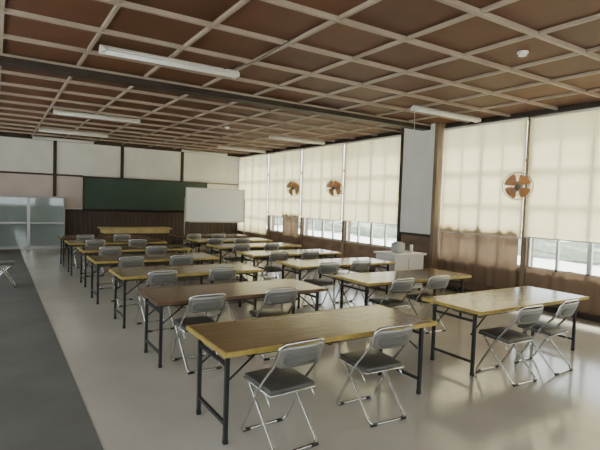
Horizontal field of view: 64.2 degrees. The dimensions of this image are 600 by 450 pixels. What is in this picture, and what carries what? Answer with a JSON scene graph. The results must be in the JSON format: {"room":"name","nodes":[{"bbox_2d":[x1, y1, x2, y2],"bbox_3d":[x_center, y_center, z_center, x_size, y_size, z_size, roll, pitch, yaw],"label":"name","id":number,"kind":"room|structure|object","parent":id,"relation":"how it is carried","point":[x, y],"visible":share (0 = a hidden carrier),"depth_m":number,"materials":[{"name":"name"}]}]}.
{"room":"classroom","nodes":[
{"label":"classroom","id":0,"kind":"room"},
{"bbox_2d":[0,136,238,242],"bbox_3d":[-6.672,-1.040,16.303,10.370,3.520,0.170,0,3,-33],"label":"wall","id":1,"kind":"structure","parent":0,"point":[16,154],"depth_m":16.19,"materials":[{"name":"white paint"}]},
{"bbox_2d":[0,133,239,238],"bbox_3d":[-6.642,-1.034,16.209,10.020,3.520,0.060,0,3,-33],"label":"trim","id":2,"kind":"structure","parent":1,"relation":"attached to","point":[54,174],"depth_m":16.32,"materials":[{"name":"brown wood"}]},
{"bbox_2d":[83,176,206,211],"bbox_3d":[-5.333,-1.044,16.928,4.320,1.140,0.148,0,3,-33],"label":"chalkboard","id":3,"kind":"object","parent":1,"relation":"attached to","point":[99,193],"visible":0.77,"depth_m":16.67,"materials":[{"name":"green"}]},
{"bbox_2d":[65,242,227,246],"bbox_3d":[-5.121,0.684,17.301,6.170,0.090,0.020,0,3,-33],"label":"baseboard","id":4,"kind":"structure","parent":1,"relation":"attached to","point":[168,243],"depth_m":17.58,"materials":[{"name":"brown wood"}]},
{"bbox_2d":[0,0,599,153],"bbox_3d":[-1.483,-2.276,8.218,10.420,0.100,19.200,0,3,-33],"label":"ceiling","id":5,"kind":"structure","parent":0,"point":[403,17],"depth_m":5.80,"materials":[{"name":"brown wood"}]},
{"bbox_2d":[32,136,93,143],"bbox_3d":[-7.446,-2.683,15.081,1.740,0.085,0.140,0,3,-33],"label":"fluorescent light","id":6,"kind":"object","parent":5,"relation":"attached to","point":[33,137],"visible":1,"depth_m":15.02,"materials":[{"name":"white paint"}]},
{"bbox_2d":[39,128,107,137],"bbox_3d":[-6.267,-2.554,13.287,1.740,0.085,0.140,0,3,-33],"label":"fluorescent light","id":7,"kind":"object","parent":5,"relation":"attached to","point":[40,129],"visible":1,"depth_m":13.23,"materials":[{"name":"white paint"}]},
{"bbox_2d":[53,109,139,123],"bbox_3d":[-4.364,-2.344,10.357,1.740,0.085,0.140,0,3,-33],"label":"fluorescent light","id":8,"kind":"object","parent":5,"relation":"attached to","point":[60,112],"visible":1,"depth_m":10.30,"materials":[{"name":"white paint"}]},
{"bbox_2d":[99,44,239,77],"bbox_3d":[-1.575,-2.033,5.979,1.740,0.085,0.140,0,3,-33],"label":"fluorescent light","id":9,"kind":"object","parent":5,"relation":"attached to","point":[103,49],"visible":1,"depth_m":5.90,"materials":[{"name":"white paint"}]},
{"bbox_2d":[181,149,227,155],"bbox_3d":[-3.499,-2.667,17.597,1.740,0.085,0.140,0,3,-33],"label":"fluorescent light","id":10,"kind":"object","parent":5,"relation":"attached to","point":[182,150],"visible":1,"depth_m":17.57,"materials":[{"name":"white paint"}]},
{"bbox_2d":[0,52,430,130],"bbox_3d":[-1.280,-2.134,7.806,10.020,0.130,0.230,0,3,-33],"label":"ceiling beam","id":11,"kind":"structure","parent":5,"relation":"attached to","point":[12,60],"depth_m":7.41,"materials":[{"name":"brown wood"}]},
{"bbox_2d":[217,146,265,152],"bbox_3d":[-1.941,-2.537,16.045,1.740,0.085,0.140,0,3,-33],"label":"fluorescent light","id":12,"kind":"object","parent":5,"relation":"attached to","point":[218,147],"visible":1,"depth_m":16.01,"materials":[{"name":"white paint"}]},
{"bbox_2d":[224,27,312,68],"bbox_3d":[-0.447,-1.950,5.456,0.038,0.101,1.905,0,3,-36],"label":"cable","id":13,"kind":"object","parent":5,"relation":"attached to","point":[311,27],"visible":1,"depth_m":5.22,"materials":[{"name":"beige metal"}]},
{"bbox_2d":[269,135,324,144],"bbox_3d":[-0.064,-2.327,13.098,1.740,0.085,0.140,0,3,-33],"label":"fluorescent light","id":14,"kind":"object","parent":5,"relation":"attached to","point":[270,136],"visible":1,"depth_m":13.03,"materials":[{"name":"white paint"}]},
{"bbox_2d":[0,0,599,153],"bbox_3d":[-1.507,-2.204,8.208,10.068,0.045,18.900,0,3,-33],"label":"trim","id":15,"kind":"structure","parent":5,"relation":"attached to","point":[472,11],"depth_m":6.68,"materials":[{"name":"brown wood"}]},
{"bbox_2d":[410,105,480,122],"bbox_3d":[2.684,-2.016,8.694,1.740,0.085,0.140,0,3,-33],"label":"fluorescent light","id":16,"kind":"object","parent":5,"relation":"attached to","point":[414,107],"visible":1,"depth_m":8.62,"materials":[{"name":"white paint"}]},
{"bbox_2d":[517,50,528,56],"bbox_3d":[2.507,-1.925,5.381,0.120,0.045,0.120,0,3,-33],"label":"smoke detector","id":17,"kind":"object","parent":5,"relation":"attached to","point":[523,53],"visible":1,"depth_m":5.35,"materials":[{"name":"white paint"}]},
{"bbox_2d":[20,244,599,449],"bbox_3d":[-1.610,1.347,8.395,10.420,0.120,19.200,0,3,-33],"label":"floor","id":18,"kind":"structure","parent":0,"point":[131,403],"depth_m":4.61,"materials":[{"name":"plastic"}]},
{"bbox_2d":[0,195,64,249],"bbox_3d":[-9.059,-0.093,14.469,3.480,1.640,0.390,0,3,-33],"label":"glass display cabinet","id":19,"kind":"object","parent":18,"relation":"on","point":[26,222],"visible":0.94,"depth_m":14.98,"materials":[{"name":"glass"}]},
{"bbox_2d":[0,249,102,449],"bbox_3d":[-4.664,1.286,6.154,2.500,0.006,18.390,0,3,-33],"label":"carpet runner","id":20,"kind":"object","parent":18,"relation":"on","point":[42,406],"visible":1,"depth_m":4.41,"materials":[{"name":"grey carpet"}]},
{"bbox_2d":[0,260,15,287],"bbox_3d":[-5.469,0.729,8.685,0.528,0.802,0.431,0,3,-31],"label":"folding chair","id":21,"kind":"object","parent":20,"relation":"on","point":[8,262],"visible":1,"depth_m":8.64,"materials":[{"name":"silver metal"}]},
{"bbox_2d":[72,234,93,267],"bbox_3d":[-5.225,0.606,11.522,0.431,0.802,0.528,0,3,-36],"label":"folding chair","id":22,"kind":"object","parent":18,"relation":"on","point":[85,236],"visible":0.59,"depth_m":11.33,"materials":[{"name":"silver metal"}]},
{"bbox_2d":[82,239,105,276],"bbox_3d":[-4.470,0.690,10.347,0.431,0.802,0.528,0,3,-33],"label":"folding chair","id":23,"kind":"object","parent":18,"relation":"on","point":[87,243],"visible":0.53,"depth_m":10.18,"materials":[{"name":"silver metal"}]},
{"bbox_2d":[58,235,149,266],"bbox_3d":[-4.986,0.632,12.192,2.080,0.701,0.800,0,3,-32],"label":"folding table","id":24,"kind":"object","parent":18,"relation":"on","point":[64,237],"visible":0.49,"depth_m":11.88,"materials":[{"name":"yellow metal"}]},
{"bbox_2d":[94,246,121,288],"bbox_3d":[-3.639,0.781,9.078,0.431,0.802,0.528,0,3,-30],"label":"folding chair","id":25,"kind":"object","parent":18,"relation":"on","point":[104,250],"visible":0.67,"depth_m":8.88,"materials":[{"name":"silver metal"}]},
{"bbox_2d":[64,239,166,275],"bbox_3d":[-4.209,0.719,10.971,2.080,0.701,0.800,0,3,-32],"label":"folding table","id":26,"kind":"object","parent":18,"relation":"on","point":[72,243],"visible":0.6,"depth_m":10.68,"materials":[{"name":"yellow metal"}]},
{"bbox_2d":[113,234,130,239],"bbox_3d":[-4.501,0.609,11.991,0.431,0.802,0.528,0,3,-29],"label":"folding chair","id":27,"kind":"object","parent":18,"relation":"on","point":[116,236],"visible":0.27,"depth_m":11.75,"materials":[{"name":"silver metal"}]},
{"bbox_2d":[109,256,143,306],"bbox_3d":[-2.794,0.877,7.727,0.431,0.802,0.528,0,3,-36],"label":"folding chair","id":28,"kind":"object","parent":18,"relation":"on","point":[126,261],"visible":0.71,"depth_m":7.55,"materials":[{"name":"silver metal"}]},
{"bbox_2d":[77,245,191,286],"bbox_3d":[-3.360,0.809,9.737,2.080,0.701,0.800,0,3,-32],"label":"folding table","id":29,"kind":"object","parent":18,"relation":"on","point":[141,249],"visible":0.65,"depth_m":9.47,"materials":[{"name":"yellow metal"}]},
{"bbox_2d":[97,227,171,252],"bbox_3d":[-4.986,0.471,14.467,2.050,0.800,0.650,0,3,-33],"label":"table","id":30,"kind":"object","parent":18,"relation":"on","point":[104,230],"visible":0.82,"depth_m":14.25,"materials":[{"name":"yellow wood"}]},
{"bbox_2d":[128,239,146,254],"bbox_3d":[-3.706,0.695,10.788,0.431,0.802,0.528,0,3,-30],"label":"folding chair","id":31,"kind":"object","parent":18,"relation":"on","point":[134,242],"visible":0.39,"depth_m":10.55,"materials":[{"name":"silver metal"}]},
{"bbox_2d":[87,253,218,303],"bbox_3d":[-2.555,0.903,8.379,2.080,0.701,0.800,0,3,-33],"label":"folding table","id":32,"kind":"object","parent":18,"relation":"on","point":[157,259],"visible":0.65,"depth_m":8.13,"materials":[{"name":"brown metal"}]},
{"bbox_2d":[144,245,166,286],"bbox_3d":[-2.921,0.785,9.504,0.431,0.802,0.528,0,3,-32],"label":"folding chair","id":33,"kind":"object","parent":18,"relation":"on","point":[160,249],"visible":0.52,"depth_m":9.30,"materials":[{"name":"silver metal"}]},
{"bbox_2d":[135,270,177,332],"bbox_3d":[-1.916,0.973,6.397,0.431,0.802,0.528,0,3,-36],"label":"folding chair","id":34,"kind":"object","parent":18,"relation":"on","point":[169,277],"visible":0.79,"depth_m":6.23,"materials":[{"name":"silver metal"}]},
{"bbox_2d":[163,254,193,286],"bbox_3d":[-2.089,0.879,8.181,0.431,0.802,0.528,0,3,-30],"label":"folding chair","id":35,"kind":"object","parent":18,"relation":"on","point":[187,259],"visible":0.52,"depth_m":7.96,"materials":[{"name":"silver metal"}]},
{"bbox_2d":[109,263,263,328],"bbox_3d":[-1.647,1.000,7.052,2.080,0.701,0.800,0,3,-33],"label":"folding table","id":36,"kind":"object","parent":18,"relation":"on","point":[139,274],"visible":0.81,"depth_m":6.82,"materials":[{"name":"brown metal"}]},
{"bbox_2d":[182,233,200,262],"bbox_3d":[-2.962,0.614,12.982,0.431,0.802,0.528,0,3,-34],"label":"folding chair","id":37,"kind":"object","parent":18,"relation":"on","point":[188,235],"visible":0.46,"depth_m":12.82,"materials":[{"name":"silver metal"}]},
{"bbox_2d":[170,293,225,374],"bbox_3d":[-1.058,1.072,4.982,0.431,0.802,0.528,0,3,-34],"label":"folding chair","id":38,"kind":"object","parent":18,"relation":"on","point":[199,304],"visible":0.9,"depth_m":4.84,"materials":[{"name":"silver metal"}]},
{"bbox_2d":[169,234,247,257],"bbox_3d":[-2.625,0.637,13.780,2.080,0.701,0.800,0,3,-32],"label":"folding table","id":39,"kind":"object","parent":18,"relation":"on","point":[179,236],"visible":0.34,"depth_m":13.55,"materials":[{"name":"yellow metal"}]},
{"bbox_2d":[201,238,222,263],"bbox_3d":[-2.168,0.701,11.769,0.431,0.802,0.528,0,3,-32],"label":"folding chair","id":40,"kind":"object","parent":18,"relation":"on","point":[210,240],"visible":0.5,"depth_m":11.60,"materials":[{"name":"silver metal"}]},
{"bbox_2d":[183,187,244,244],"bbox_3d":[-2.756,-0.146,15.577,2.116,2.079,0.628,0,3,-33],"label":"whiteboard","id":41,"kind":"object","parent":18,"relation":"on","point":[200,204],"visible":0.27,"depth_m":15.51,"materials":[{"name":"white"}]},
{"bbox_2d":[196,267,235,320],"bbox_3d":[-1.194,0.976,6.852,0.431,0.802,0.528,0,3,-32],"label":"folding chair","id":42,"kind":"object","parent":18,"relation":"on","point":[229,273],"visible":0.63,"depth_m":6.65,"materials":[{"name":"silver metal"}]},
{"bbox_2d":[207,233,224,261],"bbox_3d":[-2.364,0.617,13.354,0.431,0.802,0.528,0,3,-32],"label":"folding chair","id":43,"kind":"object","parent":18,"relation":"on","point":[216,235],"visible":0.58,"depth_m":13.16,"materials":[{"name":"silver metal"}]},
{"bbox_2d":[187,238,271,265],"bbox_3d":[-1.838,0.724,12.565,2.080,0.701,0.800,0,3,-33],"label":"folding table","id":44,"kind":"object","parent":18,"relation":"on","point":[199,241],"visible":0.48,"depth_m":12.26,"materials":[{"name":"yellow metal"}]},
{"bbox_2d":[137,278,327,367],"bbox_3d":[-0.761,1.099,5.651,2.080,0.701,0.800,0,3,-33],"label":"folding table","id":45,"kind":"object","parent":18,"relation":"on","point":[162,297],"visible":0.67,"depth_m":5.41,"materials":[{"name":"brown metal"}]},
{"bbox_2d":[224,244,249,280],"bbox_3d":[-1.396,0.789,10.525,0.431,0.802,0.528,0,3,-36],"label":"folding chair","id":46,"kind":"object","parent":18,"relation":"on","point":[237,247],"visible":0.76,"depth_m":10.36,"materials":[{"name":"silver metal"}]},
{"bbox_2d":[228,238,248,263],"bbox_3d":[-1.564,0.703,12.168,0.431,0.802,0.528,0,3,-29],"label":"folding chair","id":47,"kind":"object","parent":18,"relation":"on","point":[237,240],"visible":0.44,"depth_m":11.96,"materials":[{"name":"silver metal"}]},
{"bbox_2d":[206,242,300,273],"bbox_3d":[-1.079,0.814,11.274,2.080,0.701,0.800,0,3,-32],"label":"folding table","id":48,"kind":"object","parent":18,"relation":"on","point":[253,246],"visible":0.48,"depth_m":11.06,"materials":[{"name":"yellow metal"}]},
{"bbox_2d":[255,243,278,278],"bbox_3d":[-0.768,0.792,10.928,0.431,0.802,0.528,0,3,-36],"label":"folding chair","id":49,"kind":"object","parent":18,"relation":"on","point":[270,246],"visible":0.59,"depth_m":10.75,"materials":[{"name":"silver metal"}]},
{"bbox_2d":[248,287,297,360],"bbox_3d":[-0.317,1.074,5.473,0.431,0.802,0.528,0,3,-29],"label":"folding chair","id":50,"kind":"object","parent":18,"relation":"on","point":[283,296],"visible":0.72,"depth_m":5.29,"materials":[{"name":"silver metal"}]},
{"bbox_2d":[259,251,288,280],"bbox_3d":[-0.512,0.885,9.188,0.431,0.802,0.528,0,3,-31],"label":"folding chair","id":51,"kind":"object","parent":18,"relation":"on","point":[274,256],"visible":0.66,"depth_m":9.03,"materials":[{"name":"silver metal"}]},
{"bbox_2d":[240,337,324,449],"bbox_3d":[-0.124,1.177,3.490,0.431,0.802,0.528,0,3,-36],"label":"folding chair","id":52,"kind":"object","parent":18,"relation":"on","point":[280,379],"visible":1,"depth_m":3.40,"materials":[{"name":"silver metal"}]},
{"bbox_2d":[236,249,341,282],"bbox_3d":[-0.220,0.909,9.951,2.080,0.701,0.800,0,3,-33],"label":"folding table","id":53,"kind":"object","parent":18,"relation":"on","point":[296,253],"visible":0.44,"depth_m":9.77,"materials":[{"name":"wood"},{"name":"black steel"}]},
{"bbox_2d":[291,250,318,278],"bbox_3d":[0.083,0.888,9.570,0.431,0.802,0.528,0,3,-33],"label":"folding chair","id":54,"kind":"object","parent":18,"relation":"on","point":[306,255],"visible":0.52,"depth_m":9.36,"materials":[{"name":"silver metal"}]},
{"bbox_2d":[186,304,436,444],"bbox_3d":[0.147,1.204,4.159,2.080,0.701,0.800,0,3,-32],"label":"folding table","id":55,"kind":"object","parent":18,"relation":"on","point":[252,336],"visible":0.88,"depth_m":3.92,"materials":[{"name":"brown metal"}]},
{"bbox_2d":[302,262,338,308],"bbox_3d":[0.344,0.982,7.839,0.431,0.802,0.528,0,3,-30],"label":"folding chair","id":56,"kind":"object","parent":18,"relation":"on","point":[327,267],"visible":0.84,"depth_m":7.70,"materials":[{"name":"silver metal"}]},
{"bbox_2d":[276,257,395,307],"bbox_3d":[0.657,1.005,8.604,2.080,0.701,0.800,0,3,-32],"label":"folding table","id":57,"kind":"object","parent":18,"relation":"on","point":[312,265],"visible":0.54,"depth_m":8.40,"materials":[{"name":"wood"},{"name":"black steel"}]},
{"bbox_2d":[334,260,370,306],"bbox_3d":[0.909,0.982,8.227,0.431,0.802,0.528,0,3,-29],"label":"folding chair","id":58,"kind":"object","parent":18,"relation":"on","point":[356,266],"visible":0.72,"depth_m":8.04,"materials":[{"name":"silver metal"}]},
{"bbox_2d":[336,324,412,427],"bbox_3d":[0.624,1.179,3.993,0.431,0.802,0.528,0,3,-30],"label":"folding chair","id":59,"kind":"object","parent":18,"relation":"on","point":[369,361],"visible":1,"depth_m":3.89,"materials":[{"name":"silver metal"}]},
{"bbox_2d":[368,278,414,310],"bbox_3d":[1.229,1.080,6.455,0.431,0.802,0.528,0,3,-33],"label":"folding chair","id":60,"kind":"object","parent":18,"relation":"on","point":[407,285],"visible":0.67,"depth_m":6.31,"materials":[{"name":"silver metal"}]},
{"bbox_2d":[374,250,426,292],"bbox_3d":[2.056,0.951,9.902,0.880,0.780,0.650,0,3,-33],"label":"base cabinet","id":61,"kind":"object","parent":18,"relation":"on","point":[406,260],"visible":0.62,"depth_m":9.68,"materials":[{"name":"white paint"}]},
{"bbox_2d":[391,242,404,252],"bbox_3d":[2.026,0.456,9.877,0.240,0.210,0.200,0,3,-33],"label":"box","id":62,"kind":"object","parent":61,"relation":"on","point":[397,247],"visible":1,"depth_m":9.80,"materials":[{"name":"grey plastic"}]},
{"bbox_2d":[333,268,471,315],"bbox_3d":[1.560,1.105,7.215,2.080,0.701,0.800,0,3,-32],"label":"folding table","id":63,"kind":"object","parent":18,"relation":"on","point":[369,280],"visible":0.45,"depth_m":6.99,"materials":[{"name":"wood"},{"name":"black steel"}]},
{"bbox_2d":[406,275,449,333],"bbox_3d":[1.806,1.083,6.809,0.431,0.802,0.528,0,3,-29],"label":"folding chair","id":64,"kind":"object","parent":18,"relation":"on","point":[433,283],"visible":0.81,"depth_m":6.65,"materials":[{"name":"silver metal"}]},
{"bbox_2d":[422,286,588,375],"bbox_3d":[2.479,1.210,5.729,2.080,0.701,0.800,0,3,-32],"label":"folding table","id":65,"kind":"object","parent":18,"relation":"on","point":[486,302],"visible":0.82,"depth_m":5.44,"materials":[{"name":"wood"},{"name":"black steel"}]},
{"bbox_2d":[475,305,543,386],"bbox_3d":[2.176,1.186,4.959,0.431,0.802,0.528,0,3,-30],"label":"folding chair","id":66,"kind":"object","parent":18,"relation":"on","point":[502,334],"visible":1,"depth_m":4.87,"materials":[{"name":"silver metal"}]},
{"bbox_2d":[514,299,578,375],"bbox_3d":[2.754,1.189,5.323,0.431,0.802,0.528,0,3,-36],"label":"folding chair","id":67,"kind":"object","parent":18,"relation":"on","point":[548,330],"visible":0.96,"depth_m":5.22,"materials":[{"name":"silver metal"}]},
{"bbox_2d":[237,101,599,316],"bbox_3d":[2.621,-0.453,10.963,0.435,3.520,18.900,0,3,-33],"label":"wall","id":68,"kind":"structure","parent":0,"point":[421,154],"depth_m":10.56,"materials":[{"name":"brown wood"}]},
{"bbox_2d":[237,153,268,234],"bbox_3d":[-1.787,-1.149,17.757,0.050,2.879,2.390,0,3,-33],"label":"roller blind","id":69,"kind":"object","parent":68,"relation":"attached to","point":[253,169],"visible":0.9,"depth_m":17.57,"materials":[{"name":"fabric"}]},
{"bbox_2d":[270,172,301,234],"bbox_3d":[-0.441,-1.091,15.886,0.050,2.740,2.050,0,3,-33],"label":"window","id":70,"kind":"structure","parent":68,"relation":"in","point":[277,230],"depth_m":16.37,"materials":[{"name":"silver metal"}]},
{"bbox_2d":[268,148,301,217],"bbox_3d":[-0.541,-1.361,15.803,0.050,2.179,2.090,0,3,-33],"label":"roller blind","id":71,"kind":"object","parent":70,"relation":"attached to","point":[284,166],"visible":0.95,"depth_m":15.80,"materials":[{"name":"fabric"}]},
{"bbox_2d":[282,217,298,247],"bbox_3d":[-0.313,0.140,15.492,0.026,1.089,1.000,0,3,-33],"label":"curtain","id":72,"kind":"object","parent":68,"relation":"hanging from","point":[290,225],"visible":0.85,"depth_m":15.47,"materials":[{"name":"fabric"}]},
{"bbox_2d":[286,180,300,195],"bbox_3d":[-0.207,-1.140,14.857,0.432,0.493,0.444,2,3,-3],"label":"wall fan","id":73,"kind":"object","parent":68,"relation":"attached to","point":[294,186],"visible":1,"depth_m":14.77,"materials":[{"name":"brown plastic"}]},
{"bbox_2d":[303,144,344,240],"bbox_3d":[0.713,-0.963,14.076,0.050,2.740,2.050,0,3,-33],"label":"window","id":74,"kind":"structure","parent":68,"relation":"in","point":[333,222],"depth_m":14.11,"materials":[{"name":"silver metal"}]},
{"bbox_2d":[300,142,344,220],"bbox_3d":[0.613,-1.242,13.993,0.050,2.159,2.090,0,3,-33],"label":"roller blind","id":75,"kind":"object","parent":74,"relation":"attached to","point":[320,164],"visible":0.94,"depth_m":13.97,"materials":[{"name":"fabric"}]},
{"bbox_2d":[326,179,342,196],"bbox_3d":[0.936,-1.013,13.064,0.432,0.493,0.444,2,3,-3],"label":"wall fan","id":76,"kind":"object","parent":68,"relation":"attached to","point":[335,185],"visible":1,"depth_m":12.97,"materials":[{"name":"brown plastic"}]},
{"bbox_2d":[345,221,390,247],"bbox_3d":[1.879,-0.832,12.246,0.050,2.740,2.100,0,3,-33],"label":"window","id":77,"kind":"structure","parent":68,"relation":"in","point":[371,224],"depth_m":12.30,"materials":[{"name":"silver metal"}]},
{"bbox_2d":[342,135,400,224],"bbox_3d":[1.780,-1.121,12.162,0.050,2.139,2.140,0,3,-33],"label":"roller blind","id":78,"kind":"object","parent":68,"relation":"attached to","point":[372,166],"visible":0.94,"depth_m":12.08,"materials":[{"name":"fabric"}]},
{"bbox_2d":[318,258,599,322],"bbox_3d":[2.561,1.259,11.047,0.035,0.090,18.900,0,3,-33],"label":"baseboard","id":79,"kind":"structure","parent":68,"relation":"attached to","point":[549,308],"depth_m":8.21,"materials":[{"name":"brown wood"}]},
{"bbox_2d":[438,231,518,287],"bbox_3d":[3.490,0.590,9.524,0.026,1.140,1.820,0,3,-33],"label":"curtain","id":80,"kind":"object","parent":68,"relation":"hanging from","point":[490,260],"visible":0.94,"depth_m":9.41,"materials":[{"name":"fabric"}]},
{"bbox_2d":[439,117,528,238],"bbox_3d":[3.536,-0.900,9.406,0.050,2.189,1.890,0,3,-33],"label":"roller blind","id":81,"kind":"object","parent":68,"relation":"attached to","point":[477,158],"visible":0.97,"depth_m":9.34,"materials":[{"name":"fabric"}]},
{"bbox_2d":[502,172,533,199],"bbox_3d":[3.841,-0.688,8.511,0.432,0.493,0.444,2,3,-6],"label":"wall fan","id":82,"kind":"object","parent":68,"relation":"attached to","point":[511,181],"visible":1,"depth_m":8.44,"materials":[{"name":"brown plastic"}]},
{"bbox_2d":[524,107,599,243],"bbox_3d":[4.658,-0.790,7.646,0.050,2.159,2.170,0,3,-33],"label":"roller blind","id":83,"kind":"object","parent":68,"relation":"attached to","point":[563,204],"visible":0.99,"depth_m":8.00,"materials":[{"name":"fabric"}]},
{"bbox_2d":[525,266,599,314],"bbox_3d":[4.617,1.102,7.754,0.026,0.629,2.070,0,3,-33],"label":"curtain","id":84,"kind":"object","parent":68,"relation":"hanging from","point":[568,282],"visible":0.61,"depth_m":7.93,"materials":[{"name":"fabric"}]},
{"bbox_2d":[527,238,599,277],"bbox_3d":[4.758,-0.511,7.729,0.050,2.740,2.130,0,3,-33],"label":"window","id":85,"kind":"structure","parent":68,"relation":"in","point":[590,250],"depth_m":8.21,"materials":[{"name":"silver metal"}]},
{"label":"outside","id":86,"kind":"structure","parent":0,"visible":0},
{"bbox_2d":[266,214,599,275],"bbox_3d":[2.987,1.730,13.906,140.000,0.100,120.000,0,3,-33],"label":"ground","id":87,"kind":"structure","parent":86,"point":[577,267],"depth_m":21.48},
{"bbox_2d":[275,216,599,264],"bbox_3d":[10.309,0.976,24.458,0.783,1.083,60.000,0,3,-33],"label":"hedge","id":88,"kind":"object","parent":87,"relation":"on","point":[543,248],"visible":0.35,"depth_m":22.69,"materials":[{"name":"green plant"}]}
]}

